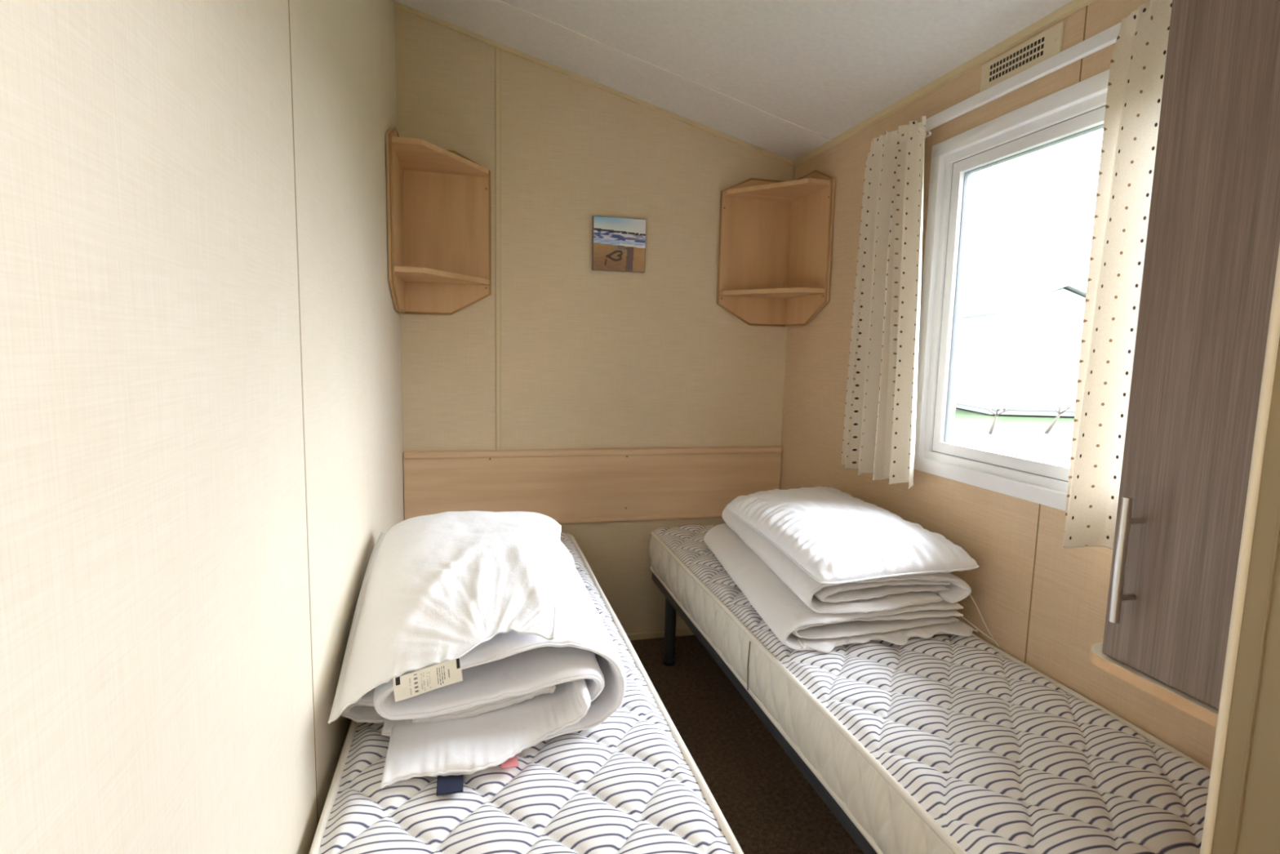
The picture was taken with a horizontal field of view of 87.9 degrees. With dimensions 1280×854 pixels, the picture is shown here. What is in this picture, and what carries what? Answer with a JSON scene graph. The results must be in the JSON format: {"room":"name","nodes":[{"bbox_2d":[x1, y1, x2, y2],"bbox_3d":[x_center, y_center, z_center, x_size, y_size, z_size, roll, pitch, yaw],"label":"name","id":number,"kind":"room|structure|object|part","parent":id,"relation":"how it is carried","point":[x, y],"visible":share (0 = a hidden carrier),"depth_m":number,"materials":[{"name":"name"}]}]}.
{"room":"caravan bedroom","nodes":[
{"label":"caravan bedroom","id":0,"kind":"room"},
{"bbox_2d":[0,0,404,853],"bbox_3d":[-0.502,-0.132,0.689,0.080,2.750,4.280,0,7,-14],"label":"wall","id":1,"kind":"structure","parent":0,"point":[156,678],"depth_m":0.67,"materials":[{"name":"fabric"}]},
{"bbox_2d":[288,0,318,824],"bbox_3d":[-0.566,-0.157,1.107,0.001,2.700,0.003,0,7,-14],"label":"trim","id":2,"kind":"structure","parent":1,"relation":"attached to","point":[288,0],"depth_m":1.12,"materials":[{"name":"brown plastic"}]},
{"bbox_2d":[386,127,491,315],"bbox_3d":[-0.733,-0.753,2.482,0.354,0.646,0.400,0,7,-14],"label":"corner shelf","id":3,"kind":"object","parent":1,"relation":"attached to","point":[439,215],"visible":1,"depth_m":2.64,"materials":[{"name":"brown wood"}]},
{"bbox_2d":[395,8,793,633],"bbox_3d":[-0.114,-0.335,2.944,1.780,2.650,0.080,0,7,-14],"label":"wall","id":4,"kind":"structure","parent":0,"point":[590,359],"depth_m":2.84,"materials":[{"name":"fabric"}]},
{"bbox_2d":[494,47,496,450],"bbox_3d":[-0.596,-0.267,2.788,0.020,2.531,0.001,0,7,-14],"label":"trim","id":5,"kind":"structure","parent":4,"relation":"attached to","point":[495,47],"depth_m":2.78,"materials":[{"name":"brown"}]},
{"bbox_2d":[495,47,500,450],"bbox_3d":[-0.595,-0.267,2.787,0.018,2.531,0.004,0,7,-14],"label":"trim","id":6,"kind":"structure","parent":4,"relation":"attached to","point":[497,50],"depth_m":2.73,"materials":[{"name":"beige"}]},
{"bbox_2d":[403,446,782,524],"bbox_3d":[-0.155,0.261,2.947,1.691,0.330,0.026,0,7,-14],"label":"headboard","id":7,"kind":"object","parent":4,"relation":"attached to","point":[565,486],"visible":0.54,"depth_m":2.93,"materials":[{"name":"brown wood"}]},
{"bbox_3d":[-0.152,0.112,2.929,1.691,0.030,0.026,0,7,-14],"label":"rail","id":8,"kind":"part","parent":7,"relation":"part of","materials":[{"name":"brown wood"}]},
{"bbox_3d":[-0.159,0.413,2.966,1.691,0.022,0.022,0,7,-14],"label":"rail","id":9,"kind":"part","parent":7,"relation":"part of","materials":[{"name":"brown wood"}]},
{"bbox_2d":[394,0,794,166],"bbox_3d":[-0.117,-1.398,2.765,1.700,0.457,0.014,0,7,-14],"label":"trim","id":10,"kind":"structure","parent":4,"relation":"attached to","point":[397,5],"depth_m":2.73,"materials":[{"name":"beige wood"}]},
{"bbox_2d":[591,215,646,272],"bbox_3d":[-0.090,-0.779,2.839,0.229,0.222,0.030,0,7,-14],"label":"picture","id":11,"kind":"object","parent":4,"relation":"attached to","point":[618,243],"visible":1,"depth_m":2.82,"materials":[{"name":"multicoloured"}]},
{"bbox_2d":[626,627,694,640],"bbox_3d":[-0.172,0.971,3.040,1.700,0.032,0.014,0,7,-14],"label":"baseboard","id":12,"kind":"structure","parent":4,"relation":"attached to","point":[681,632],"depth_m":3.09,"materials":[{"name":"beige wood"}]},
{"bbox_2d":[779,166,795,480],"bbox_3d":[0.673,-0.100,3.128,0.006,2.178,0.006,0,7,-14],"label":"trim","id":13,"kind":"structure","parent":4,"relation":"attached to","point":[793,166],"depth_m":3.12,"materials":[{"name":"beige"}]},
{"bbox_2d":[394,0,1073,160],"bbox_3d":[0.166,-1.301,1.651,1.860,0.542,2.480,0,7,-14],"label":"ceiling","id":14,"kind":"structure","parent":0,"point":[824,68],"depth_m":2.24,"materials":[{"name":"white paint"}]},
{"bbox_2d":[488,0,831,142],"bbox_3d":[-0.038,-1.367,2.454,1.700,0.443,0.024,0,7,-14],"label":"trim","id":15,"kind":"structure","parent":14,"relation":"attached to","point":[498,2],"depth_m":2.48,"materials":[{"name":"white"}]},
{"bbox_2d":[630,635,863,853],"bbox_3d":[0.617,1.265,1.153,2.500,0.080,4.300,0,7,-14],"label":"floor","id":16,"kind":"structure","parent":0,"point":[766,801],"depth_m":2.18,"materials":[{"name":"brown carpet"}]},
{"bbox_2d":[652,572,877,853],"bbox_3d":[0.592,0.928,2.111,0.606,0.366,2.036,0,7,-14],"label":"frame","id":17,"kind":"object","parent":16,"relation":"on","point":[672,606],"visible":0.03,"depth_m":1.92,"materials":[{"name":"grey paint"}]},
{"bbox_3d":[0.129,0.853,2.834,0.048,0.305,0.048,0,7,-14],"label":"leg","id":18,"kind":"part","parent":17,"relation":"part of","materials":[{"name":"grey paint"}]},
{"bbox_2d":[648,523,1210,853],"bbox_3d":[0.602,0.654,2.080,0.672,0.196,2.128,0,7,-14],"label":"mattress","id":19,"kind":"object","parent":17,"relation":"on","point":[945,743],"visible":0.64,"depth_m":1.40,"materials":[{"name":"white fabric"}]},
{"bbox_2d":[703,507,999,652],"bbox_3d":[0.612,0.444,2.245,0.617,0.186,1.041,0,7,-8],"label":"duvet","id":20,"kind":"object","parent":19,"relation":"on","point":[803,612],"visible":0.55,"depth_m":1.86,"materials":[{"name":"white fabric"}]},
{"bbox_2d":[724,485,978,584],"bbox_3d":[0.606,0.300,2.171,0.508,0.108,0.880,0,7,-14],"label":"pillow","id":21,"kind":"object","parent":20,"relation":"on","point":[835,536],"visible":1,"depth_m":1.90,"materials":[{"name":"white fabric"}]},
{"bbox_3d":[-0.380,0.934,1.865,0.620,0.366,2.036,0,7,-14],"label":"frame","id":22,"kind":"object","parent":16,"relation":"on","visible":0},
{"bbox_2d":[308,532,743,853],"bbox_3d":[-0.373,0.660,1.834,0.694,0.196,2.128,0,7,-14],"label":"mattress","id":23,"kind":"object","parent":22,"relation":"on","point":[629,782],"visible":0.36,"depth_m":1.17,"materials":[{"name":"white fabric"}]},
{"bbox_2d":[340,540,626,795],"bbox_3d":[-0.405,0.471,1.707,0.576,0.202,1.148,0,7,-14],"label":"duvet","id":24,"kind":"object","parent":23,"relation":"on","point":[517,691],"visible":0.53,"depth_m":1.32,"materials":[{"name":"white fabric"}]},
{"bbox_2d":[328,511,561,724],"bbox_3d":[-0.406,0.379,1.581,0.540,0.209,0.813,0,7,-14],"label":"pillow","id":25,"kind":"object","parent":24,"relation":"on","point":[436,588],"visible":1,"depth_m":1.42,"materials":[{"name":"white fabric"}]},
{"bbox_2d":[779,0,1216,768],"bbox_3d":[1.008,0.024,1.984,0.080,2.210,2.400,0,7,-14],"label":"wall","id":26,"kind":"structure","parent":0,"point":[997,531],"depth_m":1.91,"materials":[{"name":"light wood laminate panel"}]},
{"bbox_2d":[716,169,835,326],"bbox_3d":[0.562,-0.763,2.824,0.354,0.646,0.372,0,7,-14],"label":"corner shelf","id":27,"kind":"object","parent":26,"relation":"attached to","point":[775,246],"visible":1,"depth_m":2.95,"materials":[{"name":"brown wood"}]},
{"bbox_2d":[793,0,1097,166],"bbox_3d":[0.976,-1.050,1.890,0.014,0.023,2.286,0,7,-14],"label":"trim","id":28,"kind":"structure","parent":26,"relation":"attached to","point":[1074,6],"depth_m":1.96,"materials":[{"name":"beige wood"}]},
{"bbox_2d":[914,69,1109,511],"bbox_3d":[1.067,-0.319,1.700,0.084,1.030,0.965,0,7,-14],"label":"window","id":29,"kind":"structure","parent":26,"relation":"in","point":[1077,110],"depth_m":2.03,"materials":[{"name":"white plastic"}]},
{"bbox_2d":[920,22,1121,132],"bbox_3d":[0.993,-0.901,1.749,0.052,0.031,1.230,0,7,-14],"label":"rail","id":30,"kind":"object","parent":26,"relation":"attached to","point":[1108,37],"visible":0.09,"depth_m":1.68,"materials":[{"name":"white plastic"}]},
{"bbox_2d":[840,115,931,488],"bbox_3d":[0.822,-0.401,2.205,0.119,1.153,0.398,0,7,-14],"label":"curtain","id":31,"kind":"object","parent":30,"relation":"hanging from","point":[879,430],"visible":1,"depth_m":2.19,"materials":[{"name":"beige fabric"}]},
{"bbox_2d":[1062,0,1172,551],"bbox_3d":[1.034,-0.291,1.385,0.110,1.153,0.294,0,7,-12],"label":"curtain","id":32,"kind":"object","parent":30,"relation":"hanging from","point":[1139,55],"visible":0.48,"depth_m":1.43,"materials":[{"name":"beige fabric"}]},
{"bbox_2d":[980,21,1064,92],"bbox_3d":[1.010,-0.979,1.769,0.010,0.073,0.270,0,7,-14],"label":"air vent","id":33,"kind":"object","parent":26,"relation":"in","point":[1047,44],"visible":1,"depth_m":1.75,"materials":[{"name":"beige plastic"}]},
{"bbox_2d":[1024,5,1087,663],"bbox_3d":[1.038,0.068,1.702,0.001,2.190,0.004,0,7,-14],"label":"trim","id":34,"kind":"structure","parent":26,"relation":"attached to","point":[1086,14],"depth_m":1.73,"materials":[{"name":"brown plastic"}]},
{"bbox_2d":[1089,0,1279,727],"bbox_3d":[1.009,-0.260,0.993,0.398,1.398,0.354,0,7,-14],"label":"upper cabinet","id":35,"kind":"object","parent":26,"relation":"attached to","point":[1213,240],"visible":0.98,"depth_m":1.00,"materials":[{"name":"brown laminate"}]},
{"bbox_3d":[0.789,0.219,1.090,0.015,0.210,0.015,0,7,-14],"label":"handle","id":36,"kind":"part","parent":35,"relation":"part of","materials":[{"name":"silver metal"}]},
{"bbox_3d":[0.805,0.283,1.102,0.035,0.010,0.010,0,7,-14],"label":"handle post","id":37,"kind":"part","parent":35,"relation":"part of","materials":[{"name":"silver metal"}]},
{"bbox_3d":[0.808,0.154,1.087,0.035,0.010,0.010,0,7,-14],"label":"handle post","id":38,"kind":"part","parent":35,"relation":"part of","materials":[{"name":"silver metal"}]},
{"bbox_3d":[1.010,0.425,1.077,0.364,0.019,0.354,0,7,-14],"label":"board","id":39,"kind":"part","parent":35,"relation":"part of","materials":[{"name":"brown wood"}]},
{"bbox_3d":[0.721,-0.046,0.708,2.300,2.630,0.100,0,7,-14],"label":"wall","id":40,"kind":"structure","parent":0,"visible":0},
{"bbox_2d":[1200,244,1279,853],"bbox_3d":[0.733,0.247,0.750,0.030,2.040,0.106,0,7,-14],"label":"door","id":41,"kind":"structure","parent":40,"relation":"in","point":[1242,812],"depth_m":0.77,"materials":[{"name":"beige wood"}]},
{"label":"outside","id":42,"kind":"structure","parent":0,"visible":0},
{"bbox_2d":[953,407,1074,464],"bbox_3d":[39.889,-0.245,28.648,88.050,0.200,150.000,0,7,-14],"label":"ground","id":43,"kind":"structure","parent":42,"point":[963,418],"depth_m":21.29,"materials":[{"name":"green plant"}]},
{"bbox_2d":[952,426,1072,461],"bbox_3d":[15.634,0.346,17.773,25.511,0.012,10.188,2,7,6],"label":"path","id":44,"kind":"structure","parent":43,"relation":"on","point":[1048,446],"depth_m":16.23,"materials":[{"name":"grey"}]},
{"bbox_2d":[978,403,1013,434],"bbox_3d":[9.565,-0.200,17.771,0.708,0.840,0.748,0,7,-14],"label":"young tree","id":45,"kind":"object","parent":44,"relation":"on","point":[1001,411],"visible":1,"depth_m":17.74,"materials":[{"name":"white plant"}]},
{"bbox_2d":[1043,400,1072,433],"bbox_3d":[11.397,-0.248,18.167,0.695,0.948,0.679,1,7,-1],"label":"young tree","id":46,"kind":"object","parent":44,"relation":"on","point":[1060,411],"visible":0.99,"depth_m":18.15,"materials":[{"name":"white plant"}]},
{"bbox_2d":[955,284,1085,416],"bbox_3d":[14.787,-3.272,28.636,4.740,4.540,11.600,2,7,2],"label":"caravan","id":47,"kind":"object","parent":43,"relation":"on","point":[1020,351],"visible":0.52,"depth_m":23.30,"materials":[{"name":"white painted metal"},{"name":"white plastic"}]}
]}

